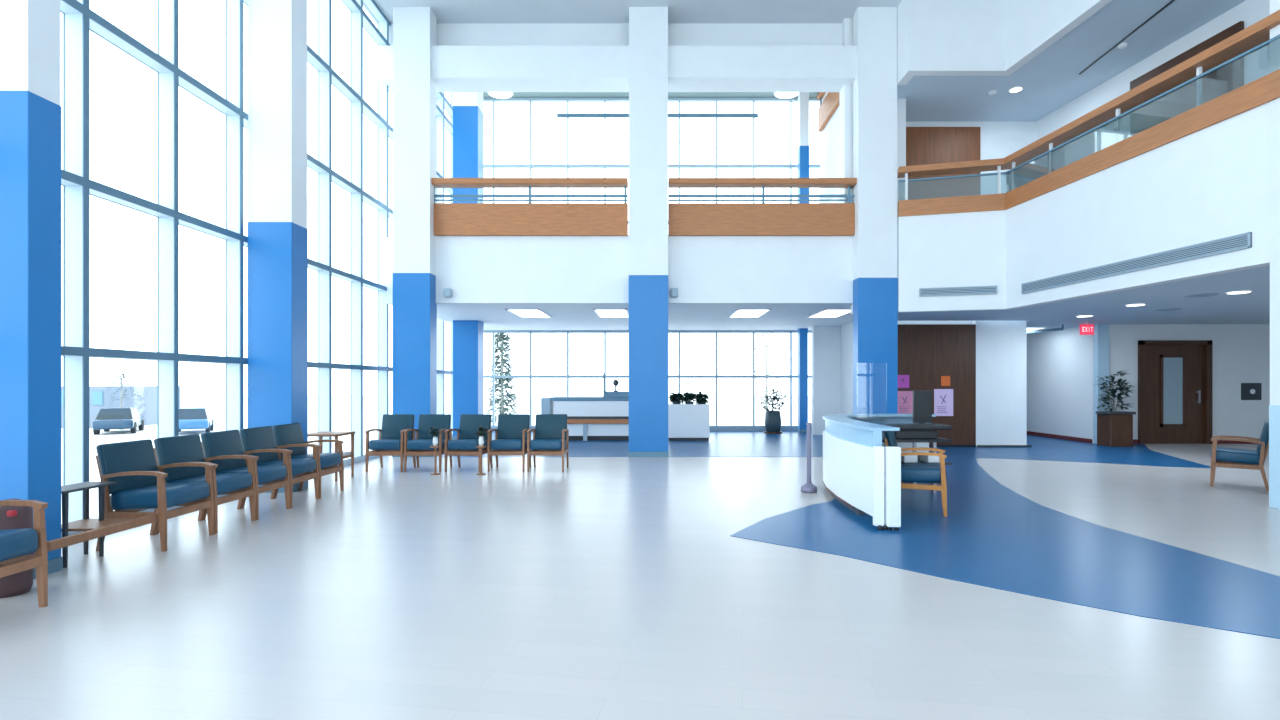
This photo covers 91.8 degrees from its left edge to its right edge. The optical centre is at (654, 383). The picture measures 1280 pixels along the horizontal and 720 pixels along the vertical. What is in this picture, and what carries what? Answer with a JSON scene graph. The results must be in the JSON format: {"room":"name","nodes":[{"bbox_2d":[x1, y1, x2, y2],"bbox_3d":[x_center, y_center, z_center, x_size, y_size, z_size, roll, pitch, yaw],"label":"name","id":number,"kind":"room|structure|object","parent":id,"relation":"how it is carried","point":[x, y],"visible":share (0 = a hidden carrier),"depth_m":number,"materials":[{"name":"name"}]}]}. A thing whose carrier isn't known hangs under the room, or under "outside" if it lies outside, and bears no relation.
{"room":"hospital interior","nodes":[
{"label":"hospital interior","id":0,"kind":"room"},
{"bbox_2d":[389,23,841,45],"bbox_3d":[-0.350,-6.925,12.525,10.100,0.750,0.150,0,0,0],"label":"wall","id":1,"kind":"structure","parent":0,"point":[447,34],"depth_m":12.45,"materials":[{"name":"white paint"}]},
{"bbox_2d":[376,46,855,91],"bbox_3d":[-0.725,-6.240,12.300,9.350,0.620,0.600,0,0,0],"label":"wall header","id":2,"kind":"structure","parent":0,"point":[454,68],"depth_m":12.00,"materials":[{"name":"white paint"}]},
{"bbox_2d":[244,0,382,458],"bbox_3d":[-5.403,-2.930,10.125,0.194,8.660,3.950,0,0,0],"label":"window","id":3,"kind":"structure","parent":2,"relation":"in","point":[322,62],"depth_m":10.57,"materials":[{"name":"silver metal"}]},
{"bbox_2d":[373,14,452,438],"bbox_3d":[-5.403,-3.520,15.300,0.194,9.840,6.400,0,0,0],"label":"window","id":4,"kind":"structure","parent":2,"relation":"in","point":[385,131],"depth_m":12.30,"materials":[{"name":"silver metal"}]},
{"bbox_2d":[387,237,852,329],"bbox_3d":[-0.100,-2.245,15.365,10.400,1.310,6.230,0,0,0],"label":"ceiling","id":5,"kind":"structure","parent":0,"point":[494,316],"depth_m":14.82,"materials":[{"name":"white paint"}]},
{"bbox_2d":[453,92,483,202],"bbox_3d":[-4.740,-5.700,15.750,0.632,5.600,0.512,0,0,0],"label":"column","id":6,"kind":"structure","parent":5,"relation":"on","point":[468,117],"depth_m":15.49,"materials":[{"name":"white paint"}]},
{"bbox_2d":[505,309,551,317],"bbox_3d":[-2.800,-1.580,13.900,0.720,0.020,1.600,0,0,0],"label":"recessed light","id":7,"kind":"object","parent":5,"relation":"in","point":[523,313],"visible":1,"depth_m":13.88,"materials":[{"name":"white plastic"}]},
{"bbox_2d":[510,310,547,316],"bbox_3d":[-2.800,-1.584,13.900,0.640,0.012,1.520,0,0,0],"label":"diffuser","id":8,"kind":"object","parent":7,"relation":"attached to","point":[521,313],"depth_m":13.88,"materials":[{"name":"white plastic"}]},
{"bbox_2d":[593,309,628,317],"bbox_3d":[-0.950,-1.580,13.900,0.720,0.020,1.600,0,0,0],"label":"recessed light","id":9,"kind":"object","parent":5,"relation":"in","point":[602,313],"visible":0.89,"depth_m":13.88,"materials":[{"name":"white plastic"}]},
{"bbox_2d":[596,310,627,316],"bbox_3d":[-0.950,-1.584,13.900,0.640,0.012,1.520,0,0,0],"label":"diffuser","id":10,"kind":"object","parent":9,"relation":"attached to","point":[601,313],"depth_m":13.88,"materials":[{"name":"white plastic"}]},
{"bbox_2d":[728,309,770,317],"bbox_3d":[2.100,-1.580,13.900,0.720,0.020,1.600,0,0,0],"label":"recessed light","id":11,"kind":"object","parent":5,"relation":"in","point":[739,313],"visible":1,"depth_m":13.88,"materials":[{"name":"white plastic"}]},
{"bbox_2d":[732,310,767,316],"bbox_3d":[2.100,-1.584,13.900,0.640,0.012,1.520,0,0,0],"label":"diffuser","id":12,"kind":"object","parent":11,"relation":"attached to","point":[737,313],"depth_m":13.88,"materials":[{"name":"white plastic"}]},
{"bbox_2d":[798,92,808,202],"bbox_3d":[4.270,-5.700,17.825,0.272,5.600,0.262,0,0,0],"label":"column","id":13,"kind":"structure","parent":5,"relation":"on","point":[803,97],"depth_m":17.70,"materials":[{"name":"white paint"}]},
{"bbox_2d":[806,309,850,317],"bbox_3d":[3.950,-1.580,13.900,0.720,0.020,1.600,0,0,0],"label":"recessed light","id":14,"kind":"object","parent":5,"relation":"in","point":[825,313],"visible":0.83,"depth_m":13.88,"materials":[{"name":"white plastic"}]},
{"bbox_2d":[811,310,850,316],"bbox_3d":[3.950,-1.584,13.900,0.640,0.012,1.520,0,0,0],"label":"diffuser","id":15,"kind":"object","parent":14,"relation":"attached to","point":[823,313],"depth_m":13.88,"materials":[{"name":"white plastic"}]},
{"bbox_2d":[363,0,901,24],"bbox_3d":[0.650,-7.370,4.150,12.500,0.260,16.700,0,0,0],"label":"ceiling","id":16,"kind":"structure","parent":0,"point":[445,11],"depth_m":12.02,"materials":[{"name":"paint"}]},
{"bbox_2d":[0,423,1279,719],"bbox_3d":[4.800,1.498,8.900,20.800,0.204,26.200,0,0,0],"label":"floor","id":17,"kind":"structure","parent":0,"point":[598,588],"depth_m":4.05,"materials":[{"name":"white tile"}]},
{"bbox_2d":[0,498,33,597],"bbox_3d":[-4.300,1.085,4.140,0.220,0.630,0.220,0,0,0],"label":"bag","id":18,"kind":"object","parent":17,"relation":"on","point":[11,517],"visible":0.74,"depth_m":4.09,"materials":[{"name":"red leather"}]},
{"bbox_2d":[0,500,47,606],"bbox_3d":[-4.139,0.955,3.620,0.621,0.896,0.593,0,0,0],"label":"armchair","id":19,"kind":"object","parent":17,"relation":"on","point":[17,546],"visible":1,"depth_m":3.86,"materials":[{"name":"brown wood"}]},
{"bbox_2d":[0,0,62,578],"bbox_3d":[-4.860,-2.920,4.540,0.800,8.640,0.260,0,0,0],"label":"column","id":20,"kind":"structure","parent":17,"relation":"on","point":[30,108],"depth_m":4.43,"materials":[{"name":"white paint"}]},
{"bbox_2d":[47,482,155,567],"bbox_3d":[-4.430,1.105,4.695,0.580,0.590,0.910,0,0,0],"label":"side table","id":21,"kind":"object","parent":17,"relation":"on","point":[92,528],"visible":0.77,"depth_m":4.85,"materials":[{"name":"grey"}]},
{"bbox_2d":[61,518,135,530],"bbox_3d":[-4.438,1.120,4.940,0.525,0.020,0.360,0,0,0],"label":"shelf","id":22,"kind":"object","parent":21,"relation":"attached to","point":[85,524],"depth_m":4.93,"materials":[{"name":"brown wood"}]},
{"bbox_2d":[60,0,247,522],"bbox_3d":[-5.403,-2.930,6.350,0.194,8.660,3.600,0,0,0],"label":"window","id":23,"kind":"structure","parent":17,"relation":"on","point":[78,19],"depth_m":6.85,"materials":[{"name":"silver metal"}]},
{"bbox_2d":[96,439,213,551],"bbox_3d":[-4.404,0.955,5.470,0.621,0.896,0.593,0,0,0],"label":"armchair","id":24,"kind":"object","parent":17,"relation":"on","point":[141,485],"visible":0.96,"depth_m":5.32,"materials":[{"name":"fabric"}]},
{"bbox_2d":[154,434,255,533],"bbox_3d":[-4.404,0.955,6.070,0.621,0.896,0.593,0,0,0],"label":"armchair","id":25,"kind":"object","parent":17,"relation":"on","point":[183,448],"visible":0.68,"depth_m":6.04,"materials":[{"name":"brown wood"}]},
{"bbox_2d":[201,430,289,519],"bbox_3d":[-4.404,0.955,6.670,0.621,0.896,0.593,0,0,0],"label":"armchair","id":26,"kind":"object","parent":17,"relation":"on","point":[220,443],"visible":0.69,"depth_m":6.65,"materials":[{"name":"brown wood"}]},
{"bbox_2d":[61,432,452,537],"bbox_3d":[-5.400,1.350,7.200,0.200,0.100,22.600,0,0,0],"label":"trim","id":27,"kind":"structure","parent":17,"relation":"on","point":[347,461],"depth_m":9.57,"materials":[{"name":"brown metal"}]},
{"bbox_2d":[248,0,307,492],"bbox_3d":[-4.970,-2.920,8.180,0.580,8.640,0.380,0,0,0],"label":"column","id":28,"kind":"structure","parent":17,"relation":"on","point":[277,29],"depth_m":8.00,"materials":[{"name":"white paint"}]},
{"bbox_2d":[239,426,318,507],"bbox_3d":[-4.404,0.955,7.270,0.621,0.896,0.593,0,0,0],"label":"armchair","id":29,"kind":"object","parent":17,"relation":"on","point":[257,438],"visible":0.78,"depth_m":7.26,"materials":[{"name":"brown wood"}]},
{"bbox_2d":[272,423,343,498],"bbox_3d":[-4.404,0.955,7.870,0.621,0.896,0.593,0,0,0],"label":"armchair","id":30,"kind":"object","parent":17,"relation":"on","point":[285,434],"visible":0.68,"depth_m":7.87,"materials":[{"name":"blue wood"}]},
{"bbox_2d":[308,431,354,481],"bbox_3d":[-4.820,1.060,9.150,0.540,0.680,0.540,0,0,0],"label":"table","id":31,"kind":"object","parent":17,"relation":"on","point":[321,434],"visible":0.55,"depth_m":9.20,"materials":[{"name":"brown wood"}]},
{"bbox_2d":[365,414,415,471],"bbox_3d":[-4.300,0.955,10.139,0.593,0.896,0.621,0,0,0],"label":"armchair","id":32,"kind":"object","parent":17,"relation":"on","point":[390,442],"visible":0.87,"depth_m":10.27,"materials":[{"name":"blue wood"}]},
{"bbox_2d":[392,7,436,456],"bbox_3d":[-4.675,-2.920,12.075,0.730,8.640,0.370,0,0,0],"label":"column","id":33,"kind":"structure","parent":17,"relation":"on","point":[414,28],"depth_m":11.90,"materials":[{"name":"white paint"}]},
{"bbox_2d":[404,414,451,471],"bbox_3d":[-3.690,0.955,10.139,0.593,0.896,0.621,0,0,0],"label":"armchair","id":34,"kind":"object","parent":17,"relation":"on","point":[420,446],"visible":0.85,"depth_m":10.27,"materials":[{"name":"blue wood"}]},
{"bbox_2d":[452,320,483,439],"bbox_3d":[-4.740,-0.096,15.750,0.640,2.992,0.520,0,0,0],"label":"column","id":35,"kind":"structure","parent":17,"relation":"on","point":[468,335],"depth_m":15.49,"materials":[{"name":"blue paint"}]},
{"bbox_2d":[444,414,492,471],"bbox_3d":[-3.028,0.955,10.139,0.593,0.896,0.621,0,0,5],"label":"armchair","id":36,"kind":"object","parent":17,"relation":"on","point":[466,442],"visible":0.79,"depth_m":10.28,"materials":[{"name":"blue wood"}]},
{"bbox_2d":[487,414,530,471],"bbox_3d":[-2.370,0.955,10.159,0.593,0.896,0.621,0,0,0],"label":"armchair","id":37,"kind":"object","parent":17,"relation":"on","point":[511,433],"visible":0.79,"depth_m":10.29,"materials":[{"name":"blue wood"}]},
{"bbox_2d":[527,414,568,471],"bbox_3d":[-1.740,0.955,10.159,0.593,0.896,0.621,0,0,0],"label":"armchair","id":38,"kind":"object","parent":17,"relation":"on","point":[550,433],"visible":1,"depth_m":10.32,"materials":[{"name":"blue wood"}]},
{"bbox_2d":[541,397,628,440],"bbox_3d":[-1.665,0.865,15.645,2.330,1.070,0.810,0,0,0],"label":"reception desk","id":39,"kind":"object","parent":17,"relation":"on","point":[588,418],"visible":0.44,"depth_m":15.30,"materials":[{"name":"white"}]},
{"bbox_2d":[550,397,628,400],"bbox_3d":[-1.550,0.375,15.665,2.100,0.090,0.770,0,0,0],"label":"countertop","id":40,"kind":"structure","parent":39,"relation":"on","point":[551,398],"depth_m":15.28,"materials":[{"name":"white"}]},
{"bbox_2d":[603,373,628,396],"bbox_3d":[-0.920,0.030,15.500,0.740,0.600,0.240,0,0,0],"label":"reception counter","id":41,"kind":"object","parent":39,"relation":"on","point":[605,394],"visible":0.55,"depth_m":15.38,"materials":[{"name":"white"}]},
{"bbox_2d":[628,7,668,456],"bbox_3d":[-0.125,-2.920,12.050,0.770,8.640,0.320,0,0,0],"label":"column","id":42,"kind":"structure","parent":17,"relation":"on","point":[648,26],"depth_m":11.90,"materials":[{"name":"white paint"}]},
{"bbox_2d":[668,404,709,440],"bbox_3d":[0.830,0.950,15.500,1.020,0.900,0.600,0,0,0],"label":"planter box","id":43,"kind":"object","parent":17,"relation":"on","point":[686,422],"visible":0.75,"depth_m":15.20,"materials":[{"name":"white laminate"}]},
{"bbox_2d":[668,392,684,403],"bbox_3d":[0.549,0.365,15.502,0.500,0.328,0.511,0,0,0],"label":"bushy plant","id":44,"kind":"object","parent":43,"relation":"on","point":[675,398],"visible":0.98,"depth_m":15.41,"materials":[{"name":"green plant"}]},
{"bbox_2d":[695,391,710,403],"bbox_3d":[1.167,0.340,15.510,0.505,0.336,0.502,0,0,0],"label":"bushy plant","id":45,"kind":"object","parent":43,"relation":"on","point":[701,398],"visible":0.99,"depth_m":15.39,"materials":[{"name":"green plant"}]},
{"bbox_2d":[758,379,788,433],"bbox_3d":[3.358,0.625,17.589,0.997,1.550,0.998,0,0,-40],"label":"potted plant","id":46,"kind":"object","parent":17,"relation":"on","point":[773,422],"visible":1,"depth_m":17.42,"materials":[{"name":"green plant"}]},
{"bbox_2d":[798,328,807,432],"bbox_3d":[4.250,-0.095,17.825,0.240,2.990,0.270,0,0,0],"label":"column","id":47,"kind":"structure","parent":17,"relation":"on","point":[802,332],"depth_m":17.69,"materials":[{"name":"blue paint"}]},
{"bbox_2d":[801,422,816,492],"bbox_3d":[2.000,0.950,8.050,0.210,0.900,0.210,0,0,0],"label":"stanchion post","id":48,"kind":"object","parent":17,"relation":"on","point":[808,487],"visible":1,"depth_m":8.02,"materials":[{"name":"grey metal"}]},
{"bbox_2d":[853,7,897,413],"bbox_3d":[4.275,-2.920,12.050,0.770,8.640,0.320,0,0,0],"label":"column","id":49,"kind":"structure","parent":17,"relation":"on","point":[875,280],"depth_m":11.90,"materials":[{"name":"white paint"}]},
{"bbox_2d":[822,414,952,529],"bbox_3d":[2.837,0.917,7.584,1.556,0.965,3.622,0,0,17],"label":"reception desk","id":50,"kind":"object","parent":17,"relation":"on","point":[863,473],"visible":0.91,"depth_m":6.53,"materials":[{"name":"white laminate"}]},
{"bbox_2d":[874,423,951,438],"bbox_3d":[3.160,0.583,7.670,0.840,0.165,0.420,0,0,0],"label":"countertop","id":51,"kind":"structure","parent":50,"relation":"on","point":[907,430],"depth_m":7.50,"materials":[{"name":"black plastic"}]},
{"bbox_2d":[882,431,951,441],"bbox_3d":[3.110,0.682,8.160,0.900,0.035,1.480,0,0,0],"label":"countertop","id":52,"kind":"structure","parent":50,"relation":"on","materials":[{"name":"black plastic"}]},
{"bbox_2d":[913,391,931,422],"bbox_3d":[3.470,0.375,8.060,0.240,0.580,0.160,0,0,0],"label":"monitor","id":53,"kind":"object","parent":50,"relation":"on","point":[922,400],"visible":0.83,"depth_m":8.03,"materials":[{"name":"black plastic"}]},
{"bbox_2d":[901,455,952,464],"bbox_3d":[3.150,0.970,8.050,0.900,0.020,1.100,0,0,0],"label":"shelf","id":54,"kind":"object","parent":50,"relation":"attached to","point":[918,456],"depth_m":7.58,"materials":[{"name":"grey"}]},
{"bbox_2d":[885,431,946,515],"bbox_3d":[2.902,0.955,6.908,0.621,0.896,0.565,0,0,23],"label":"armchair","id":55,"kind":"object","parent":17,"relation":"on","point":[910,472],"visible":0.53,"depth_m":6.67,"materials":[{"name":"fabric"}]},
{"bbox_2d":[1094,370,1135,446],"bbox_3d":[10.380,0.538,14.009,0.831,1.724,0.798,0,0,40],"label":"potted plant","id":56,"kind":"object","parent":17,"relation":"on","point":[1114,428],"visible":1,"depth_m":13.82,"materials":[{"name":"green plant"}]},
{"bbox_2d":[1096,411,1135,414],"bbox_3d":[10.400,0.650,14.000,0.640,0.060,0.400,0,0,0],"label":"rim","id":57,"kind":"object","parent":56,"relation":"on","point":[1097,412],"depth_m":13.82,"materials":[{"name":"grey"}]},
{"bbox_2d":[1210,421,1268,490],"bbox_3d":[8.024,0.955,8.487,0.621,0.896,0.593,0,0,43],"label":"armchair","id":58,"kind":"object","parent":17,"relation":"on","point":[1224,457],"visible":0.94,"depth_m":8.33,"materials":[{"name":"brown wood"}]},
{"bbox_2d":[1269,0,1279,508],"bbox_3d":[7.340,-2.920,6.670,0.732,8.640,0.752,0,0,0],"label":"column","id":59,"kind":"structure","parent":17,"relation":"on","point":[1274,407],"depth_m":6.98,"materials":[{"name":"white paint"}]},
{"bbox_2d":[435,235,852,303],"bbox_3d":[-0.200,-2.260,12.250,8.400,1.340,0.100,0,0,0],"label":"wall","id":60,"kind":"structure","parent":0,"point":[477,269],"depth_m":12.20,"materials":[{"name":"white paint"}]},
{"bbox_2d":[431,178,627,235],"bbox_3d":[-2.475,-3.450,12.120,3.890,1.080,0.280,0,0,0],"label":"balcony railing","id":61,"kind":"object","parent":60,"relation":"on","point":[450,219],"visible":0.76,"depth_m":12.10,"materials":[{"name":"brown wood"}]},
{"bbox_2d":[668,178,856,235],"bbox_3d":[2.095,-3.450,12.120,3.670,1.080,0.280,0,0,0],"label":"balcony railing","id":62,"kind":"object","parent":60,"relation":"on","point":[684,219],"visible":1,"depth_m":12.10,"materials":[{"name":"brown wood"}]},
{"bbox_2d":[483,92,818,97],"bbox_3d":[-0.250,-8.600,15.550,10.700,0.200,6.100,0,0,0],"label":"ceiling","id":63,"kind":"structure","parent":0,"point":[485,94],"depth_m":18.27,"materials":[{"name":"grey paint"}]},
{"bbox_2d":[487,92,512,98],"bbox_3d":[-3.750,-7.765,15.000,0.640,1.470,0.640,0,0,0],"label":"pendant light","id":64,"kind":"object","parent":63,"relation":"hanging from","point":[501,95],"visible":0.26,"depth_m":15.05,"materials":[{"name":"white glass"}]},
{"bbox_2d":[774,92,800,98],"bbox_3d":[3.200,-7.765,15.000,0.640,1.470,0.640,0,0,0],"label":"pendant light","id":65,"kind":"object","parent":63,"relation":"hanging from","point":[783,95],"visible":0.27,"depth_m":15.05,"materials":[{"name":"white glass"}]},
{"bbox_2d":[812,326,840,434],"bbox_3d":[4.735,-0.095,17.100,0.770,2.990,0.200,0,0,0],"label":"wall","id":66,"kind":"structure","parent":0,"point":[826,340],"depth_m":17.00,"materials":[{"name":"white paint"}]},
{"bbox_2d":[484,330,811,430],"bbox_3d":[-0.150,-0.100,18.430,10.500,3.000,0.140,0,0,0],"label":"window","id":67,"kind":"structure","parent":66,"relation":"in","point":[493,376],"depth_m":18.39,"materials":[{"name":"silver metal"}]},
{"bbox_2d":[840,18,852,202],"bbox_3d":[4.215,-5.085,12.435,0.930,4.310,0.330,0,0,0],"label":"wall pier","id":68,"kind":"object","parent":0,"point":[846,93],"visible":0.21,"depth_m":12.27,"materials":[{"name":"white paint"}]},
{"bbox_2d":[841,322,852,413],"bbox_3d":[5.200,-0.095,16.110,0.200,2.990,4.780,0,0,0],"label":"wall","id":69,"kind":"structure","parent":0,"point":[846,330],"depth_m":16.43,"materials":[{"name":"white paint"}]},
{"bbox_2d":[819,92,905,218],"bbox_3d":[5.000,-5.725,15.550,0.200,5.650,5.900,0,0,0],"label":"wall","id":70,"kind":"structure","parent":0,"point":[829,138],"depth_m":16.83,"materials":[{"name":"white paint"}]},
{"bbox_2d":[817,92,839,131],"bbox_3d":[4.820,-7.925,16.300,0.160,1.050,3.800,0,0,0],"label":"railing","id":71,"kind":"object","parent":70,"relation":"attached to","point":[827,108],"visible":0.41,"depth_m":17.28,"materials":[{"name":"brown wood"}]},
{"bbox_2d":[898,321,1026,446],"bbox_3d":[6.815,-0.010,13.910,3.030,2.820,0.380,0,0,0],"label":"wall","id":72,"kind":"structure","parent":0,"point":[927,353],"depth_m":13.72,"materials":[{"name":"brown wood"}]},
{"bbox_2d":[898,375,908,387],"bbox_3d":[5.488,-0.055,13.712,0.266,0.288,0.016,0,0,0],"label":"notice","id":73,"kind":"object","parent":72,"relation":"attached to","point":[903,380],"visible":0.91,"depth_m":13.71,"materials":[{"name":"purple paper"}]},
{"bbox_2d":[898,391,912,413],"bbox_3d":[5.532,0.420,13.712,0.398,0.531,0.016,0,0,0],"label":"notice","id":74,"kind":"object","parent":72,"relation":"attached to","point":[905,398],"visible":0.89,"depth_m":13.71,"materials":[{"name":"pink paper"}]},
{"bbox_2d":[934,389,952,415],"bbox_3d":[6.384,0.409,13.712,0.420,0.598,0.016,0,0,0],"label":"notice","id":75,"kind":"object","parent":72,"relation":"attached to","point":[943,398],"visible":0.98,"depth_m":13.71,"materials":[{"name":"purple paper"}]},
{"bbox_2d":[937,395,947,412],"bbox_3d":[6.356,0.437,13.707,0.238,0.398,0.005,0,0,0],"label":"print","id":76,"kind":"object","parent":75,"relation":"attached to","point":[942,400],"depth_m":13.71,"materials":[{"name":"purple paper"}]},
{"bbox_2d":[906,122,1036,194],"bbox_3d":[6.700,-4.475,13.800,4.000,2.750,0.200,0,0,0],"label":"wall","id":77,"kind":"structure","parent":0,"point":[998,140],"depth_m":13.70,"materials":[{"name":"white paint"}]},
{"bbox_2d":[906,127,979,199],"bbox_3d":[6.125,-4.400,13.660,2.050,2.500,0.080,0,0,0],"label":"wall","id":78,"kind":"structure","parent":77,"relation":"attached to","point":[924,145],"depth_m":13.62,"materials":[{"name":"brown wood"}]},
{"bbox_2d":[897,0,1112,84],"bbox_3d":[6.923,-6.510,4.021,1.953,1.500,16.396,0,0,-10],"label":"wall","id":79,"kind":"structure","parent":0,"point":[935,37],"depth_m":11.40,"materials":[{"name":"white paint"}]},
{"bbox_2d":[1027,326,1093,442],"bbox_3d":[10.400,-0.025,18.275,0.200,2.850,7.450,0,0,0],"label":"wall","id":80,"kind":"structure","parent":0,"point":[1060,364],"depth_m":15.71,"materials":[{"name":"white paint"}]},
{"bbox_2d":[1027,431,1091,442],"bbox_3d":[10.285,1.350,18.250,0.030,0.100,7.300,0,0,0],"label":"baseboard","id":81,"kind":"structure","parent":80,"relation":"attached to","point":[1078,439],"depth_m":15.70,"materials":[{"name":"red"}]},
{"bbox_2d":[897,0,1245,121],"bbox_3d":[7.401,-5.875,4.875,4.013,0.150,18.503,0,0,-6],"label":"ceiling","id":82,"kind":"structure","parent":0,"point":[1050,80],"depth_m":11.43,"materials":[{"name":"paint"}]},
{"bbox_2d":[1078,0,1174,74],"bbox_3d":[7.840,-5.795,9.550,0.040,0.010,4.107,0,0,3],"label":"air vent","id":83,"kind":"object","parent":82,"relation":"attached to","point":[1170,2],"depth_m":10.30,"materials":[{"name":"grey metal"}]},
{"bbox_2d":[897,220,1269,330],"bbox_3d":[9.920,-2.275,8.900,10.560,1.750,26.200,0,0,0],"label":"ceiling","id":84,"kind":"structure","parent":0,"point":[1253,307],"depth_m":11.50,"materials":[{"name":"paint"}]},
{"bbox_2d":[1080,322,1093,334],"bbox_3d":[9.750,-1.255,13.996,0.300,0.290,0.058,0,0,0],"label":"exit sign","id":85,"kind":"object","parent":84,"relation":"hanging from","point":[1085,329],"visible":1,"depth_m":13.97,"materials":[{"name":"red plastic"}]},
{"bbox_2d":[897,97,1279,312],"bbox_3d":[6.927,-2.290,4.064,1.896,1.820,16.493,0,0,-10],"label":"wall","id":86,"kind":"structure","parent":0,"point":[1219,180],"depth_m":9.03,"materials":[{"name":"white paint"}]},
{"bbox_2d":[920,286,996,296],"bbox_3d":[5.657,-1.735,11.584,1.322,0.150,0.040,0,0,14],"label":"air vent","id":87,"kind":"object","parent":86,"relation":"in","point":[973,290],"visible":1,"depth_m":11.57,"materials":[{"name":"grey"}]},
{"bbox_2d":[897,10,1279,216],"bbox_3d":[6.613,-3.665,9.307,1.838,0.930,6.608,0,0,-22],"label":"balcony railing","id":88,"kind":"object","parent":86,"relation":"on","point":[1103,138],"visible":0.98,"depth_m":9.17,"materials":[{"name":"brown wood"}]},
{"bbox_2d":[1021,232,1251,293],"bbox_3d":[6.712,-1.680,9.084,0.042,0.180,3.757,0,0,-7],"label":"air vent","id":89,"kind":"object","parent":86,"relation":"in","point":[1244,240],"visible":1,"depth_m":8.51,"materials":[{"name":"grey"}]},
{"bbox_2d":[1094,324,1108,443],"bbox_3d":[10.430,0.000,14.490,0.260,2.800,0.140,0,0,0],"label":"wall","id":90,"kind":"structure","parent":0,"point":[1101,331],"depth_m":14.42,"materials":[{"name":"blue"}]},
{"bbox_2d":[1109,324,1137,438],"bbox_3d":[10.890,-0.025,14.650,0.880,2.850,0.200,0,0,0],"label":"wall","id":91,"kind":"structure","parent":0,"point":[1123,338],"depth_m":14.55,"materials":[{"name":"white paint"}]},
{"bbox_2d":[1037,0,1269,139],"bbox_3d":[9.259,-4.475,4.819,0.499,2.750,18.054,0,0,-4],"label":"wall","id":92,"kind":"structure","parent":0,"point":[1256,63],"depth_m":10.60,"materials":[{"name":"white paint"}]},
{"bbox_2d":[1130,21,1243,134],"bbox_3d":[8.790,-4.325,10.347,0.060,2.350,1.913,0,0,-7],"label":"wall","id":93,"kind":"structure","parent":92,"relation":"attached to","point":[1230,77],"depth_m":10.17,"materials":[{"name":"brown wood"}]},
{"bbox_2d":[1210,324,1269,443],"bbox_3d":[14.110,-0.025,14.635,2.180,2.850,0.230,0,0,0],"label":"wall","id":94,"kind":"structure","parent":0,"point":[1240,352],"depth_m":14.55,"materials":[{"name":"white paint"}]},
{"bbox_2d":[1138,324,1209,339],"bbox_3d":[12.175,-1.235,14.650,1.690,0.430,0.200,0,0,0],"label":"wall","id":95,"kind":"structure","parent":94,"relation":"in","point":[1145,331],"depth_m":14.55,"materials":[{"name":"white paint"}]},
{"bbox_2d":[1138,340,1211,443],"bbox_3d":[12.175,0.190,14.588,1.690,2.420,0.225,0,0,0],"label":"door","id":96,"kind":"structure","parent":95,"relation":"attached to","point":[1175,376],"depth_m":14.55,"materials":[{"name":"brown wood"}]},
{"bbox_2d":[1241,383,1260,399],"bbox_3d":[13.987,0.176,14.535,0.469,0.399,0.030,0,0,0],"label":"picture","id":97,"kind":"object","parent":94,"relation":"attached to","point":[1249,391],"visible":1,"depth_m":14.54,"materials":[{"name":"grey"}]},
{"bbox_3d":[-0.150,-2.315,18.540,10.500,1.470,0.120,0,0,0],"label":"wall","id":98,"kind":"structure","parent":0,"visible":0},
{"bbox_2d":[483,98,819,223],"bbox_3d":[-0.150,-5.745,18.420,10.500,5.490,0.160,0,0,0],"label":"window","id":99,"kind":"structure","parent":98,"relation":"in","point":[493,166],"depth_m":18.39,"materials":[{"name":"silver metal"}]},
{"label":"outside","id":100,"kind":"structure","parent":0,"visible":0},
{"bbox_2d":[61,396,811,523],"bbox_3d":[0.000,2.950,45.000,180.000,0.200,210.000,0,0,0],"label":"ground","id":101,"kind":"structure","parent":100,"point":[731,409],"depth_m":57.93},
{"bbox_2d":[92,407,144,434],"bbox_3d":[-31.500,2.120,36.500,1.800,1.460,4.200,0,0,-32],"label":"car","id":102,"kind":"object","parent":101,"relation":"on","point":[107,419],"visible":1,"depth_m":35.18,"materials":[{"name":"blue paint"}]},
{"bbox_2d":[103,371,136,429],"bbox_3d":[-33.218,1.035,38.572,1.654,3.631,1.703,0,0,0],"label":"tree","id":103,"kind":"object","parent":101,"relation":"on","point":[122,395],"visible":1,"depth_m":38.55,"materials":[{"name":"grey plant"}]},
{"bbox_2d":[61,386,180,427],"bbox_3d":[-37.100,1.500,42.975,3.800,2.700,6.050,0,0,0],"label":"building","id":104,"kind":"structure","parent":101,"relation":"on","point":[144,400],"depth_m":41.33,"materials":[{"name":"blue"}]},
{"bbox_2d":[179,407,213,432],"bbox_3d":[-27.200,2.120,36.500,1.800,1.460,4.200,0,0,-32],"label":"car","id":105,"kind":"object","parent":101,"relation":"on","point":[190,417],"visible":0.69,"depth_m":35.24,"materials":[{"name":"blue paint"}]},
{"bbox_2d":[484,333,520,424],"bbox_3d":[-7.409,-0.305,30.009,2.086,6.310,2.278,0,0,36],"label":"tree","id":106,"kind":"object","parent":101,"relation":"on","point":[502,338],"visible":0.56,"depth_m":29.83,"materials":[{"name":"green plant"}]},
{"bbox_2d":[735,333,795,414],"bbox_3d":[7.084,-0.680,39.947,4.246,7.059,3.555,0,0,26],"label":"tree","id":107,"kind":"object","parent":101,"relation":"on","point":[770,334],"visible":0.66,"depth_m":39.94,"materials":[{"name":"grey plant"}]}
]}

